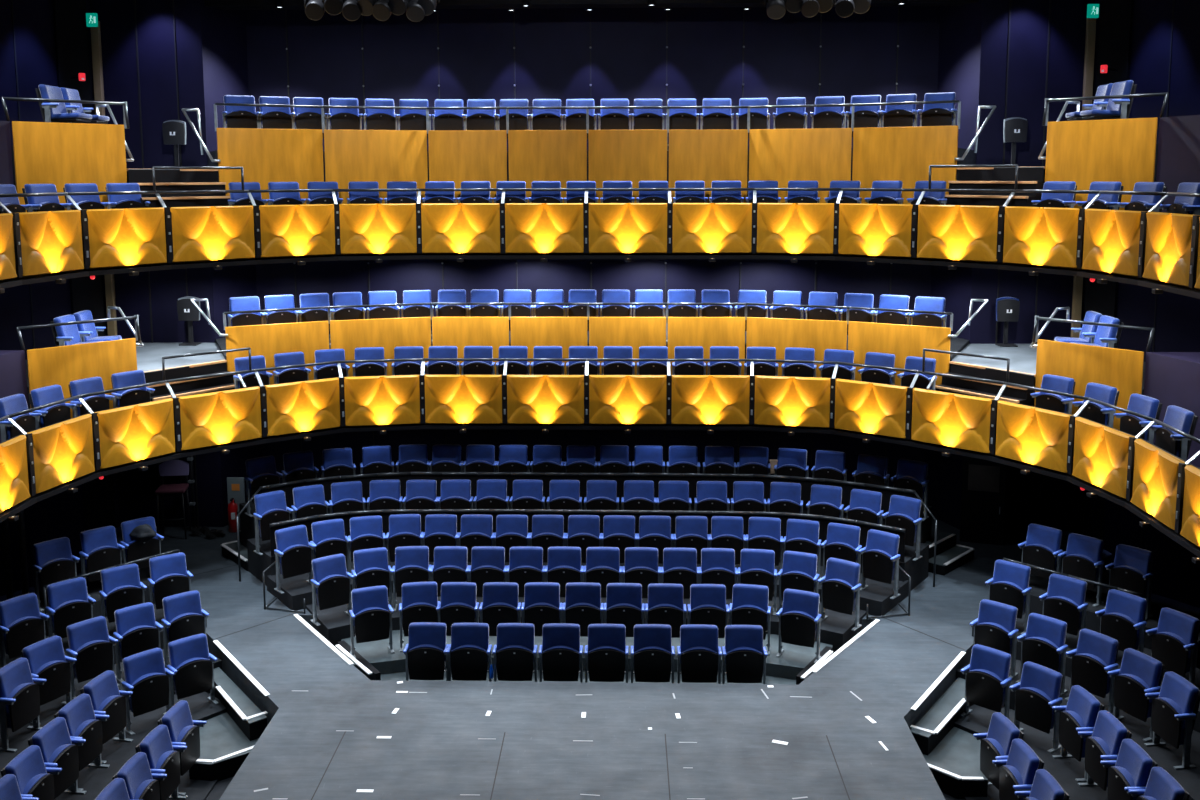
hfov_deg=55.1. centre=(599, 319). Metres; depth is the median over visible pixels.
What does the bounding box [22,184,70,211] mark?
seat
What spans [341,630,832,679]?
floor
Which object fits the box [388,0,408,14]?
lantern
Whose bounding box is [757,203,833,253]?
relief panel
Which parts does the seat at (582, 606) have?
backrest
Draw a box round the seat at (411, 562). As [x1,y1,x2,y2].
[391,546,431,610]
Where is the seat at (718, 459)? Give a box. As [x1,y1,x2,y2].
[703,446,736,473]
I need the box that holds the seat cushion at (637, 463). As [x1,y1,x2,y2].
[635,461,661,465]
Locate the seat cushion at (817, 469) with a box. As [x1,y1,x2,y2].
[815,467,841,472]
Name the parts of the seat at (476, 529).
backrest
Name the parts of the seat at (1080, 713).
armrest, leg, leg, backrest, armrest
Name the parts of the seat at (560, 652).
leg, backrest, armrest, leg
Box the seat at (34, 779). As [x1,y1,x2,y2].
[0,745,61,799]
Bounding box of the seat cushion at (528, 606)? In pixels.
[525,603,558,609]
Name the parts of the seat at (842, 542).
leg, backrest, leg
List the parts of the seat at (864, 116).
leg, backrest, leg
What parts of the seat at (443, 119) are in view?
backrest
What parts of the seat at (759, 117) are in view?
backrest, leg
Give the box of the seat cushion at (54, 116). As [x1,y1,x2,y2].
[51,113,91,119]
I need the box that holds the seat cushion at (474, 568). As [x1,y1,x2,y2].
[471,565,502,571]
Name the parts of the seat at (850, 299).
backrest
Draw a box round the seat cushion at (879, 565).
[865,549,894,579]
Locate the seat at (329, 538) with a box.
[310,519,348,571]
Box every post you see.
[90,21,105,121]
[104,274,116,335]
[1071,276,1082,337]
[1082,18,1095,110]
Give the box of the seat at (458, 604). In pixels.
[436,582,478,635]
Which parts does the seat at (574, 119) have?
backrest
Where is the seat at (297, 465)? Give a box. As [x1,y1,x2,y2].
[281,451,318,482]
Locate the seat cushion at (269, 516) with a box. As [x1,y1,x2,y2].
[259,509,287,536]
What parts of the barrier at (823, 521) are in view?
barrier rail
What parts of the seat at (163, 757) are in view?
backrest, armrest, leg, armrest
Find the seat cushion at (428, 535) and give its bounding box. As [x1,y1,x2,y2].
[425,532,455,539]
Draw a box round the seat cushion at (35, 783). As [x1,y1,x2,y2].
[23,773,50,793]
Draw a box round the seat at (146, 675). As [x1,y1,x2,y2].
[122,648,173,735]
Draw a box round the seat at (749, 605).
[729,584,770,655]
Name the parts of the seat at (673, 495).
backrest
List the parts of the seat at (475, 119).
backrest, leg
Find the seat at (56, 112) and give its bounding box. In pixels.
[35,84,91,122]
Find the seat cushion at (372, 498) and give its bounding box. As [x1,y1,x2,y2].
[370,496,398,501]
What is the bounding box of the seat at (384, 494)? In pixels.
[366,480,402,509]
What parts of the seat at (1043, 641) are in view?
leg, armrest, backrest, armrest, leg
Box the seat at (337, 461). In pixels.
[321,448,355,477]
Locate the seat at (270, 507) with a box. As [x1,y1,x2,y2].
[253,490,293,554]
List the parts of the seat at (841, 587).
leg, backrest, leg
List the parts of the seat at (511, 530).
backrest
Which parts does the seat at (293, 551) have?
leg, backrest, leg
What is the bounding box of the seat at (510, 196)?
[493,181,527,202]
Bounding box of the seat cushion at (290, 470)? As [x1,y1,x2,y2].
[287,467,313,473]
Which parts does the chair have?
leg, leg, seat, backrest, leg, leg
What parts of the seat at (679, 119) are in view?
leg, backrest, leg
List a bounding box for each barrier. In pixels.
[236,472,936,586]
[270,509,905,561]
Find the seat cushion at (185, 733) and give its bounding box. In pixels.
[177,725,195,741]
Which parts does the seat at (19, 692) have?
armrest, leg, backrest, leg, armrest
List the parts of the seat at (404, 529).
leg, backrest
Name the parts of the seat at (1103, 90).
backrest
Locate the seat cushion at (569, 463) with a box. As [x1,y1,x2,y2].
[567,461,593,465]
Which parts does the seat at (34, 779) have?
backrest, armrest, armrest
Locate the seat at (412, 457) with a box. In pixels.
[396,444,429,471]
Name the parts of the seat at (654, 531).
backrest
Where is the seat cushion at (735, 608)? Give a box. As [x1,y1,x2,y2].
[732,605,766,612]
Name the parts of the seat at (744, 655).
leg, armrest, backrest, leg, armrest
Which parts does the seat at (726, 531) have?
backrest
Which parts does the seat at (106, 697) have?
armrest, backrest, leg, armrest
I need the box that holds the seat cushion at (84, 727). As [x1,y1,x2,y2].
[74,719,96,736]
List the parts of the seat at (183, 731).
backrest, armrest, armrest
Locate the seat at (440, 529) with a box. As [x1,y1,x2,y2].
[421,514,458,561]
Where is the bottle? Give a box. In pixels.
[489,665,492,678]
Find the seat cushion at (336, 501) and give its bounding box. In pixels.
[333,498,361,504]
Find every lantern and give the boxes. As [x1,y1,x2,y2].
[304,0,324,20]
[322,0,345,14]
[342,0,360,20]
[356,0,376,15]
[372,0,390,20]
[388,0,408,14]
[406,0,424,21]
[416,0,439,15]
[764,0,785,18]
[785,0,803,12]
[800,0,819,17]
[816,0,832,12]
[834,0,854,17]
[853,0,870,13]
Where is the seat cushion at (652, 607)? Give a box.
[649,604,682,610]
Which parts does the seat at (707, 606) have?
backrest, leg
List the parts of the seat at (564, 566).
leg, backrest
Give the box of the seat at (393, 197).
[384,181,416,203]
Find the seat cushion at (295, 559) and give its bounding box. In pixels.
[280,544,309,574]
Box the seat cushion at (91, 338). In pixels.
[86,335,121,341]
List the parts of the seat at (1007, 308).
folded seat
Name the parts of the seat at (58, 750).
armrest, backrest, leg, armrest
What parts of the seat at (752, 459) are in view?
backrest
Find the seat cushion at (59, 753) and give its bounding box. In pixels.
[48,744,74,762]
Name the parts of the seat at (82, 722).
backrest, leg, armrest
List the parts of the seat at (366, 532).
leg, backrest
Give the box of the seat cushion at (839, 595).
[824,579,855,610]
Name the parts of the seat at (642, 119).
backrest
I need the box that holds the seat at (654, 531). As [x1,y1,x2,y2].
[637,516,673,563]
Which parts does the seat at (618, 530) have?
backrest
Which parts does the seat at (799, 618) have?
leg, backrest, leg, armrest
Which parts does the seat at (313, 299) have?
backrest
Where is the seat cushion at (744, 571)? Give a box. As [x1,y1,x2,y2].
[741,568,773,575]
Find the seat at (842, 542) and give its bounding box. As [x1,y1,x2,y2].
[821,523,861,584]
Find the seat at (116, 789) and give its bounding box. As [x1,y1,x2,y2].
[94,778,129,799]
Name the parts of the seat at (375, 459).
backrest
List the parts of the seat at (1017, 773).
armrest, armrest, backrest, leg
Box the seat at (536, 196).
[528,181,562,202]
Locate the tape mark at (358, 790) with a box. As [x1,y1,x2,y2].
[356,789,373,791]
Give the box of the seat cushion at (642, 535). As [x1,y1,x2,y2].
[640,533,669,538]
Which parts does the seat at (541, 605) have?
backrest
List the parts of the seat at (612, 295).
backrest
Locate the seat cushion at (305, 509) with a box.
[296,502,325,516]
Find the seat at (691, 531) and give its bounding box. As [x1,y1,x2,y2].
[673,516,710,563]
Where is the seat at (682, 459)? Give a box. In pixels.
[667,446,699,472]
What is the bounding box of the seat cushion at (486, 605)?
[483,602,516,609]
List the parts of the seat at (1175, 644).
armrest, backrest, armrest, leg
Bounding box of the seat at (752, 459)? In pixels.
[737,446,770,474]
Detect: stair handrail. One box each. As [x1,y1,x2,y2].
[96,104,133,161]
[107,306,143,345]
[181,108,220,161]
[191,298,227,335]
[948,299,988,336]
[954,105,995,159]
[1030,307,1069,347]
[1038,101,1079,158]
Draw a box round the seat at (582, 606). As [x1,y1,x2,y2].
[562,582,603,636]
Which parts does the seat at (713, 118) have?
backrest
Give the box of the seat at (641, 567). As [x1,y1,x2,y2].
[622,547,660,597]
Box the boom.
[187,456,195,527]
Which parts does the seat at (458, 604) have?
backrest, leg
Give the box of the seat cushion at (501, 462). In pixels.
[499,460,525,465]
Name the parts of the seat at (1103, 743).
armrest, leg, armrest, backrest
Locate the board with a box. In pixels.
[227,477,244,528]
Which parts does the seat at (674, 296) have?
leg, backrest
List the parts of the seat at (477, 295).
backrest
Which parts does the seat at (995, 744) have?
armrest, leg, armrest, backrest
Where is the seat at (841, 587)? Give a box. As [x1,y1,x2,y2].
[818,558,861,630]
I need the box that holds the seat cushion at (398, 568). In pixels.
[395,565,427,571]
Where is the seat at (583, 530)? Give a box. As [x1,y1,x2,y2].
[565,515,601,562]
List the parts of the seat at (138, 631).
armrest, leg, backrest, leg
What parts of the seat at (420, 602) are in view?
leg, backrest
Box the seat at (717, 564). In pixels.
[699,548,737,598]
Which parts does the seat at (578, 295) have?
backrest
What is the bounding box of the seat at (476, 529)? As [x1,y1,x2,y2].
[457,514,493,561]
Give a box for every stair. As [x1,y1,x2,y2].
[139,185,225,197]
[140,197,229,207]
[150,371,233,396]
[150,383,234,400]
[935,384,1033,405]
[942,372,1034,406]
[944,195,1041,206]
[949,181,1044,206]
[958,168,1044,189]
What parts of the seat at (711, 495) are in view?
backrest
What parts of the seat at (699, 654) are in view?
leg, armrest, backrest, leg, armrest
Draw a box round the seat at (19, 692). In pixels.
[0,657,46,751]
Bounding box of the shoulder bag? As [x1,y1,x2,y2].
[129,524,155,542]
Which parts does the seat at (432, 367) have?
backrest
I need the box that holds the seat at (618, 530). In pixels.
[601,515,636,562]
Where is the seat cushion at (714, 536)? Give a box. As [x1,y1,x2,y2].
[712,534,742,539]
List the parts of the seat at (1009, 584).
backrest, leg, armrest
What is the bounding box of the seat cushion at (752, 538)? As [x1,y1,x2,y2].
[749,535,779,541]
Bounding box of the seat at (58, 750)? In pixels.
[28,717,86,798]
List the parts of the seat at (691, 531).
backrest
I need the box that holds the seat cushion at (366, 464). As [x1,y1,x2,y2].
[363,461,390,467]
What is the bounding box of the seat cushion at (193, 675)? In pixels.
[173,657,210,694]
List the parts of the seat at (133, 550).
leg, backrest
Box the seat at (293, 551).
[274,525,315,593]
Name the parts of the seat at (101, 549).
armrest, leg, backrest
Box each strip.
[213,640,269,695]
[293,614,353,664]
[812,619,879,672]
[911,651,965,710]
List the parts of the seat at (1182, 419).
armrest, backrest, armrest, leg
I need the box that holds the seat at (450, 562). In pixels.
[429,546,469,596]
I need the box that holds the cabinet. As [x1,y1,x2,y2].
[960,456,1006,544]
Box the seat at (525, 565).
[506,546,544,596]
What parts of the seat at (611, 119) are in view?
backrest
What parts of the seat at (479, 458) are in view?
backrest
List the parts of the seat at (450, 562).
backrest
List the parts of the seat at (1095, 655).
leg, armrest, backrest, armrest, leg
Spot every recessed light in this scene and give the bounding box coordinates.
[275,1,283,7]
[522,0,529,6]
[647,0,655,5]
[897,0,905,4]
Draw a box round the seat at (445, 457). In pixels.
[428,444,462,471]
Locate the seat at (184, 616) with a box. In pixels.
[161,590,208,666]
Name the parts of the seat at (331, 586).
armrest, leg, backrest, leg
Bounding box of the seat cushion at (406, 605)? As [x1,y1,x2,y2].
[403,602,436,609]
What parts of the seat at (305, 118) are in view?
backrest, leg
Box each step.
[189,712,258,780]
[207,667,267,740]
[221,541,247,570]
[335,640,380,679]
[796,646,832,684]
[910,677,973,754]
[923,727,987,798]
[924,528,955,558]
[928,544,974,574]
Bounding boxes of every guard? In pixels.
[152,166,243,190]
[162,347,251,387]
[922,348,1009,388]
[928,164,1017,189]
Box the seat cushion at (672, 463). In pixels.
[670,461,696,466]
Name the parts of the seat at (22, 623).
leg, armrest, backrest, armrest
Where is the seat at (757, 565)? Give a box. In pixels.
[738,549,776,615]
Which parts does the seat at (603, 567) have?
backrest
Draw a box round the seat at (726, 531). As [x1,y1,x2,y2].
[709,516,745,563]
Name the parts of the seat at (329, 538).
backrest, leg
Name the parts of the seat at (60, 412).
armrest, leg, backrest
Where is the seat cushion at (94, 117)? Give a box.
[90,115,109,120]
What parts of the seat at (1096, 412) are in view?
backrest, armrest, leg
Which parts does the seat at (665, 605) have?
leg, backrest, leg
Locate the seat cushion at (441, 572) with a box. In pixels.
[434,565,466,580]
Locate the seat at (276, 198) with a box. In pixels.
[267,182,305,204]
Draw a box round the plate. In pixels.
[84,218,88,257]
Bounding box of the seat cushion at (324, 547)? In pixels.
[315,538,345,558]
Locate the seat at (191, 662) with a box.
[167,633,218,706]
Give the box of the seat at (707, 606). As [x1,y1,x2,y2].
[687,584,729,637]
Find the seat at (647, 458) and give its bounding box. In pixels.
[632,445,664,472]
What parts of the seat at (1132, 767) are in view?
armrest, backrest, armrest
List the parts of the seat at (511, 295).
backrest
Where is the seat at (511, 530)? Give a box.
[493,515,529,561]
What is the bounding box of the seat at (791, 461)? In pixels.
[774,448,808,476]
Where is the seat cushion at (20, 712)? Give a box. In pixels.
[7,683,36,727]
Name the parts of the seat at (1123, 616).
armrest, backrest, leg, armrest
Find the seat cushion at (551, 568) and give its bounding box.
[548,565,579,571]
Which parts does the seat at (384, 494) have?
backrest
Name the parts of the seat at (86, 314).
backrest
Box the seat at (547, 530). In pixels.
[529,515,565,561]
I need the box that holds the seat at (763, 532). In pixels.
[746,517,782,570]
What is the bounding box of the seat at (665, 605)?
[645,583,686,637]
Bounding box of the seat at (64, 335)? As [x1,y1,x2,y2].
[50,315,101,346]
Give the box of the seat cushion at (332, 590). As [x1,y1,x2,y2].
[316,574,347,605]
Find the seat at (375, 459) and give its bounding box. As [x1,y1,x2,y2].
[360,445,393,473]
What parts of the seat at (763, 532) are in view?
backrest, leg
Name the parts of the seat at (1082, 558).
backrest, leg, armrest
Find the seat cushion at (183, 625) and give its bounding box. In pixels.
[167,613,202,642]
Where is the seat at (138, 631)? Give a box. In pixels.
[113,602,162,682]
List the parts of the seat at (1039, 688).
armrest, leg, backrest, leg, armrest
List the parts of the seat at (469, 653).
leg, backrest, armrest, leg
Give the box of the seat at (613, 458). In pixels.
[598,445,630,472]
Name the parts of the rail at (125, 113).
rail post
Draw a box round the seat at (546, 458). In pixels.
[530,445,563,471]
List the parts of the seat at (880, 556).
leg, backrest, leg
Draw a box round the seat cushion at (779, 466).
[777,464,804,469]
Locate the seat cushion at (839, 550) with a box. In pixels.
[826,542,856,562]
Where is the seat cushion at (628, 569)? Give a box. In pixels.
[625,566,657,572]
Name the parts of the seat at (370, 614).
leg, backrest, leg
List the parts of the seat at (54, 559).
armrest, leg, backrest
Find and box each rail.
[0,188,1199,212]
[0,358,1199,464]
[1,97,129,128]
[16,315,140,349]
[43,549,178,635]
[214,100,960,133]
[223,303,952,330]
[1003,558,1146,634]
[1032,316,1154,351]
[1042,93,1168,125]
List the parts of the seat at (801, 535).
backrest, leg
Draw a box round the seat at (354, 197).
[347,181,381,203]
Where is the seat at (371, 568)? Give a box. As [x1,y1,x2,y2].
[351,547,392,608]
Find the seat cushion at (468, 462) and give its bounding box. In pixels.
[466,460,492,464]
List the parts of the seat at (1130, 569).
leg, backrest, leg, armrest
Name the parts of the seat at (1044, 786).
armrest, leg, backrest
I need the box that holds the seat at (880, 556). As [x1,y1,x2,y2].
[858,529,900,598]
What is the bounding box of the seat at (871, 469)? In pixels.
[852,454,889,485]
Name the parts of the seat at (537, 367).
backrest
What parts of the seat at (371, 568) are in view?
leg, backrest, leg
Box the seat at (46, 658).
[21,635,76,723]
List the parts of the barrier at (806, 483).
barrier rail, barrier panel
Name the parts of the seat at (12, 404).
leg, armrest, backrest, armrest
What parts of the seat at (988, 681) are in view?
armrest, leg, backrest, armrest, leg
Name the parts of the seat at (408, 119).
backrest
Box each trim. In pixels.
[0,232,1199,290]
[0,374,1199,493]
[0,424,1199,556]
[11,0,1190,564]
[12,213,22,277]
[25,433,35,495]
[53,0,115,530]
[80,210,89,268]
[91,413,100,470]
[164,207,173,262]
[172,397,181,451]
[196,564,964,799]
[204,0,978,9]
[253,205,261,257]
[260,386,267,437]
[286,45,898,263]
[334,204,340,254]
[339,377,345,426]
[416,203,421,252]
[419,375,425,423]
[500,203,505,252]
[502,375,507,423]
[583,203,588,252]
[584,375,588,423]
[666,375,671,423]
[667,203,672,252]
[749,375,754,424]
[751,203,756,252]
[829,378,835,427]
[833,203,838,253]
[905,387,912,439]
[910,204,918,257]
[989,400,997,454]
[996,206,1004,262]
[1067,415,1076,474]
[1073,0,1133,548]
[1076,208,1085,268]
[1126,437,1136,501]
[1137,211,1146,277]
[1174,463,1186,533]
[1188,215,1199,287]
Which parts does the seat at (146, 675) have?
armrest, leg, backrest, leg, armrest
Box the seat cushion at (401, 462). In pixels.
[399,460,426,464]
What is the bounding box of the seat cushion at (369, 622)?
[354,607,388,637]
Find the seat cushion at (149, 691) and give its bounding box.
[129,673,166,711]
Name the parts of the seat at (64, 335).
leg, armrest, backrest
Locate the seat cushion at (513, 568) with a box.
[510,565,541,571]
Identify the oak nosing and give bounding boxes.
[127,169,217,170]
[138,182,225,184]
[142,196,229,199]
[145,360,226,371]
[146,376,219,387]
[152,385,234,400]
[935,385,1018,402]
[943,373,1027,389]
[945,195,1028,198]
[948,181,1036,183]
[950,361,1035,376]
[957,167,1044,169]
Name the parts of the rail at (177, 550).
post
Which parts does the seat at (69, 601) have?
leg, armrest, backrest, leg, armrest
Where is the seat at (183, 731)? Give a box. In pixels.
[157,700,206,795]
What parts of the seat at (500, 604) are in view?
leg, backrest, leg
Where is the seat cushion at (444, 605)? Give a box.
[441,602,473,608]
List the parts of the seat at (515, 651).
armrest, leg, backrest, leg, armrest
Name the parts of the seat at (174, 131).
folded seat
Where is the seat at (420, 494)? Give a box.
[402,480,438,508]
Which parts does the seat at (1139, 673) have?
armrest, leg, backrest, leg, armrest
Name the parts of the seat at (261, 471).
leg, backrest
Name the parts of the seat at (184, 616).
leg, armrest, backrest, leg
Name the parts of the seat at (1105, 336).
leg, backrest, armrest, leg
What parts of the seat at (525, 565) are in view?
backrest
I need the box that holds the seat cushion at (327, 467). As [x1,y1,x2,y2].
[324,464,351,470]
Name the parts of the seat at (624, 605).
backrest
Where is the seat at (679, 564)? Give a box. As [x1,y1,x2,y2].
[661,548,699,598]
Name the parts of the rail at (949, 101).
post, post, post, post, post, post, post, post, post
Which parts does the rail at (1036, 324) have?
rail post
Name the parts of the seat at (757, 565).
backrest, leg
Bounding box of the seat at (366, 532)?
[348,515,385,573]
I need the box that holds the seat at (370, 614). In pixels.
[349,585,394,657]
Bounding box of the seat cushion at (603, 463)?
[601,461,627,465]
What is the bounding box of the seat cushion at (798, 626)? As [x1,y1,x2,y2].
[782,610,816,642]
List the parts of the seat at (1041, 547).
backrest, leg, armrest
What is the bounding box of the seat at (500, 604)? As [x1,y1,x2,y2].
[479,582,520,635]
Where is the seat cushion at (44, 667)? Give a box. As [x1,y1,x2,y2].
[34,660,66,674]
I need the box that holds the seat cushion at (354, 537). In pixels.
[351,534,382,540]
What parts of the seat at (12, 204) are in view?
backrest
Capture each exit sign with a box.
[86,0,97,26]
[1087,0,1098,17]
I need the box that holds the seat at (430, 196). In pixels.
[421,181,456,202]
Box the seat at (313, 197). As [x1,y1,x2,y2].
[306,182,342,203]
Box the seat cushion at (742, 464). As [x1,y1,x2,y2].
[740,462,767,467]
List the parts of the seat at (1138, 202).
backrest, leg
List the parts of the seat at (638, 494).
backrest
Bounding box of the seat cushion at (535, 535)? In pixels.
[532,532,562,538]
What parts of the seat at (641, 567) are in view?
backrest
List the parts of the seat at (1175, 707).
armrest, leg, backrest, leg, armrest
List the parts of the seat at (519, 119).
backrest, leg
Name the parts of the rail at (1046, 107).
rail post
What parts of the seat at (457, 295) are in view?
backrest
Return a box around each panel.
[0,213,16,280]
[0,435,30,512]
[12,121,126,211]
[19,210,83,276]
[26,414,94,493]
[27,338,136,417]
[86,207,166,268]
[94,398,174,468]
[170,205,254,262]
[177,386,261,450]
[217,128,323,204]
[225,321,328,384]
[259,204,335,257]
[265,378,339,436]
[324,130,427,203]
[330,317,430,376]
[339,203,416,253]
[344,375,419,425]
[421,203,499,252]
[424,375,501,423]
[428,130,506,202]
[432,317,508,374]
[505,203,582,252]
[507,375,583,423]
[508,130,586,202]
[510,317,586,374]
[588,130,666,202]
[589,203,666,252]
[589,317,665,374]
[589,375,665,423]
[668,317,744,374]
[669,129,747,202]
[671,375,749,424]
[672,203,751,252]
[746,317,846,376]
[749,128,851,202]
[754,375,829,427]
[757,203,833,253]
[834,379,907,438]
[838,203,912,257]
[848,321,950,385]
[852,126,957,203]
[911,388,993,453]
[917,205,998,261]
[995,400,1073,472]
[1003,206,1079,268]
[1034,339,1143,429]
[1045,118,1157,209]
[1072,417,1134,498]
[1082,209,1147,276]
[1130,439,1185,529]
[1142,212,1192,286]
[1180,465,1199,546]
[1194,217,1199,288]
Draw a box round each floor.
[0,573,1199,799]
[0,604,206,678]
[0,649,221,778]
[1,566,154,634]
[55,692,226,799]
[115,518,1111,799]
[127,170,217,182]
[128,169,179,169]
[136,343,224,372]
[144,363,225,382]
[167,771,217,799]
[207,148,975,196]
[216,331,968,371]
[239,501,931,547]
[247,538,928,589]
[266,561,908,615]
[306,593,865,652]
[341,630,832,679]
[381,670,795,684]
[950,364,1035,405]
[952,344,1036,375]
[954,704,1107,799]
[956,658,1199,799]
[965,781,999,799]
[972,612,1199,732]
[994,167,1043,167]
[1025,575,1199,668]
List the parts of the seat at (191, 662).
leg, armrest, backrest, leg, armrest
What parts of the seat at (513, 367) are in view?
backrest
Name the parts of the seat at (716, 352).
backrest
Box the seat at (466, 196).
[457,181,492,202]
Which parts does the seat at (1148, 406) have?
armrest, backrest, armrest, leg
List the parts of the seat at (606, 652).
armrest, leg, backrest, leg, armrest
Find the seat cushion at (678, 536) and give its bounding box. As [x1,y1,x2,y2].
[676,534,706,539]
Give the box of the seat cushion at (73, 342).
[72,341,101,344]
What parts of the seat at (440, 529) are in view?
backrest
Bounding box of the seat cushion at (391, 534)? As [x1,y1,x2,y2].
[389,532,419,537]
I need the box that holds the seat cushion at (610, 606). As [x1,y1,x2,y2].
[607,603,640,609]
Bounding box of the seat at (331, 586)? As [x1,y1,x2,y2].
[311,554,353,625]
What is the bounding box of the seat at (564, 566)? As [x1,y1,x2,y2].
[544,546,583,596]
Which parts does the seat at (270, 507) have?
leg, backrest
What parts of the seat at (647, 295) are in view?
backrest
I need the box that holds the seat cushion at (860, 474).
[857,471,883,477]
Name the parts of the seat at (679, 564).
backrest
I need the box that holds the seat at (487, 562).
[468,546,506,596]
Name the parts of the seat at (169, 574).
leg, backrest, leg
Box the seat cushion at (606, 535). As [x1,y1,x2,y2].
[604,533,633,538]
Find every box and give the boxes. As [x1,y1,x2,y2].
[11,147,15,186]
[25,360,30,412]
[70,73,85,80]
[769,459,777,473]
[1100,65,1116,72]
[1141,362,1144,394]
[1154,144,1157,181]
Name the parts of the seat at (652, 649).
leg, backrest, leg, armrest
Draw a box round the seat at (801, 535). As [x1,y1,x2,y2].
[783,519,820,583]
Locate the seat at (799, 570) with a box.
[777,551,818,613]
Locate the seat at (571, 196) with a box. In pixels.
[564,181,597,202]
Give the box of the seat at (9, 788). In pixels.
[0,774,38,799]
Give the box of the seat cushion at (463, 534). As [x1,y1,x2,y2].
[461,532,490,537]
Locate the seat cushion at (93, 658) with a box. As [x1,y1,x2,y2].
[73,640,110,677]
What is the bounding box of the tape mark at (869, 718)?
[865,716,876,722]
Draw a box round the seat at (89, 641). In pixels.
[66,616,119,698]
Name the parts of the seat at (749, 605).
leg, backrest, leg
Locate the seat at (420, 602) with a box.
[399,582,440,651]
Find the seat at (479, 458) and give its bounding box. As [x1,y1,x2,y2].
[462,445,496,471]
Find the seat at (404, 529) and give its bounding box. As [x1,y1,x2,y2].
[386,514,422,565]
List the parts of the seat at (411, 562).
leg, backrest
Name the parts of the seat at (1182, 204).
armrest, backrest, armrest, leg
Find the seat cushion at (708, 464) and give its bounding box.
[706,462,732,466]
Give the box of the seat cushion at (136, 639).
[120,625,156,659]
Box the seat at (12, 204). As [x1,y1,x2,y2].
[0,184,31,213]
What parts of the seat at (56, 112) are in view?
leg, armrest, backrest, armrest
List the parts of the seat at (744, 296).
backrest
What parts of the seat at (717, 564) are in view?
backrest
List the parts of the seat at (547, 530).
backrest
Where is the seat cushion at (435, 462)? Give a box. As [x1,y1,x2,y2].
[433,460,458,464]
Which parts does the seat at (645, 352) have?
backrest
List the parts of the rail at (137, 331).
rail post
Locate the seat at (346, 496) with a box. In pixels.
[329,481,365,512]
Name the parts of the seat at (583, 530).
backrest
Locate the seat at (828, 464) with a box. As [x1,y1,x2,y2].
[811,450,846,480]
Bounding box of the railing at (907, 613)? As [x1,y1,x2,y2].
[866,566,910,619]
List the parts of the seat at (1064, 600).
leg, backrest, armrest, leg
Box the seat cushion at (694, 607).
[691,604,725,611]
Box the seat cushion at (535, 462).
[533,460,560,465]
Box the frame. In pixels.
[262,561,305,613]
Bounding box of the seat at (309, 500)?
[291,484,329,518]
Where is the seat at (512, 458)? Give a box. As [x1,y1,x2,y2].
[496,445,529,471]
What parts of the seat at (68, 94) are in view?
backrest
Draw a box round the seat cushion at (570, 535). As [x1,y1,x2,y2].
[568,533,598,538]
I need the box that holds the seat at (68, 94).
[60,87,109,123]
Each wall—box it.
[0,0,119,595]
[0,121,13,184]
[0,350,28,442]
[92,0,1095,530]
[1069,0,1199,607]
[1144,352,1199,467]
[1156,115,1199,212]
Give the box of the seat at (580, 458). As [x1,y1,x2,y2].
[564,445,597,472]
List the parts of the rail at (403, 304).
post, post, post, post, post, post, post, post, post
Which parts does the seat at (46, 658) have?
backrest, leg, armrest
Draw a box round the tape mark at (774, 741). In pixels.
[772,740,787,744]
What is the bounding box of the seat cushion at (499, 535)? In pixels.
[496,532,526,538]
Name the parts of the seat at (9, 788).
backrest, armrest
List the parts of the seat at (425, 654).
leg, backrest, leg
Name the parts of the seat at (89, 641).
leg, armrest, backrest, armrest, leg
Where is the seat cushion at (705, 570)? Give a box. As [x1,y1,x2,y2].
[702,567,733,573]
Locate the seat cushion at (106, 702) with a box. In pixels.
[98,695,120,710]
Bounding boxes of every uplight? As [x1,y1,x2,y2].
[7,516,18,521]
[55,279,65,282]
[67,488,77,492]
[129,271,138,275]
[139,466,147,470]
[221,449,229,453]
[297,261,305,264]
[303,437,310,441]
[707,429,713,433]
[862,439,870,442]
[867,261,874,264]
[942,452,950,456]
[948,266,956,269]
[1020,469,1030,474]
[1029,271,1038,275]
[1086,492,1096,497]
[1097,279,1107,283]
[1139,521,1149,527]
[1152,289,1162,293]
[1192,557,1199,563]
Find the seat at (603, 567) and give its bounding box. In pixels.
[583,547,621,597]
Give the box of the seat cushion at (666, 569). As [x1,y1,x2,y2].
[664,567,695,572]
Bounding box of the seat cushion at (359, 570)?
[356,567,388,574]
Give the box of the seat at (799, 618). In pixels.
[776,589,821,662]
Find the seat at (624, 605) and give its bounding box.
[603,583,644,636]
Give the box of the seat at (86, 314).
[73,310,121,341]
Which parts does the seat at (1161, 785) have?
armrest, backrest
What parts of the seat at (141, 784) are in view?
backrest, armrest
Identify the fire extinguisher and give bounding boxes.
[228,498,237,532]
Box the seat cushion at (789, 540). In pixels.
[786,537,816,544]
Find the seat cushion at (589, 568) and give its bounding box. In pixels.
[587,566,618,571]
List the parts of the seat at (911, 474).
backrest, leg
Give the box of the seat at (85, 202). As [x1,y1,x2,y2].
[63,183,109,209]
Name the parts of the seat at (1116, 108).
backrest, armrest, leg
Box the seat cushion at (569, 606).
[566,603,599,609]
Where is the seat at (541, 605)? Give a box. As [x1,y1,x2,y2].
[521,582,562,635]
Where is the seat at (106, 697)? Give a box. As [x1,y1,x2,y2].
[80,670,132,763]
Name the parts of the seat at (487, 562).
backrest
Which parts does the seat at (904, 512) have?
backrest, leg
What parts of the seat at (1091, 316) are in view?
backrest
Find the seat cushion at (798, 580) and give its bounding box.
[782,571,814,591]
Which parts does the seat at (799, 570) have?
leg, backrest, leg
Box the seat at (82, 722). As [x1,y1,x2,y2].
[54,694,109,790]
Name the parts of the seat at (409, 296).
backrest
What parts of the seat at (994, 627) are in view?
leg, armrest, backrest, leg, armrest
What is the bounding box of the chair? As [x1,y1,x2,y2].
[155,459,190,538]
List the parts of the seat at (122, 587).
leg, armrest, backrest, leg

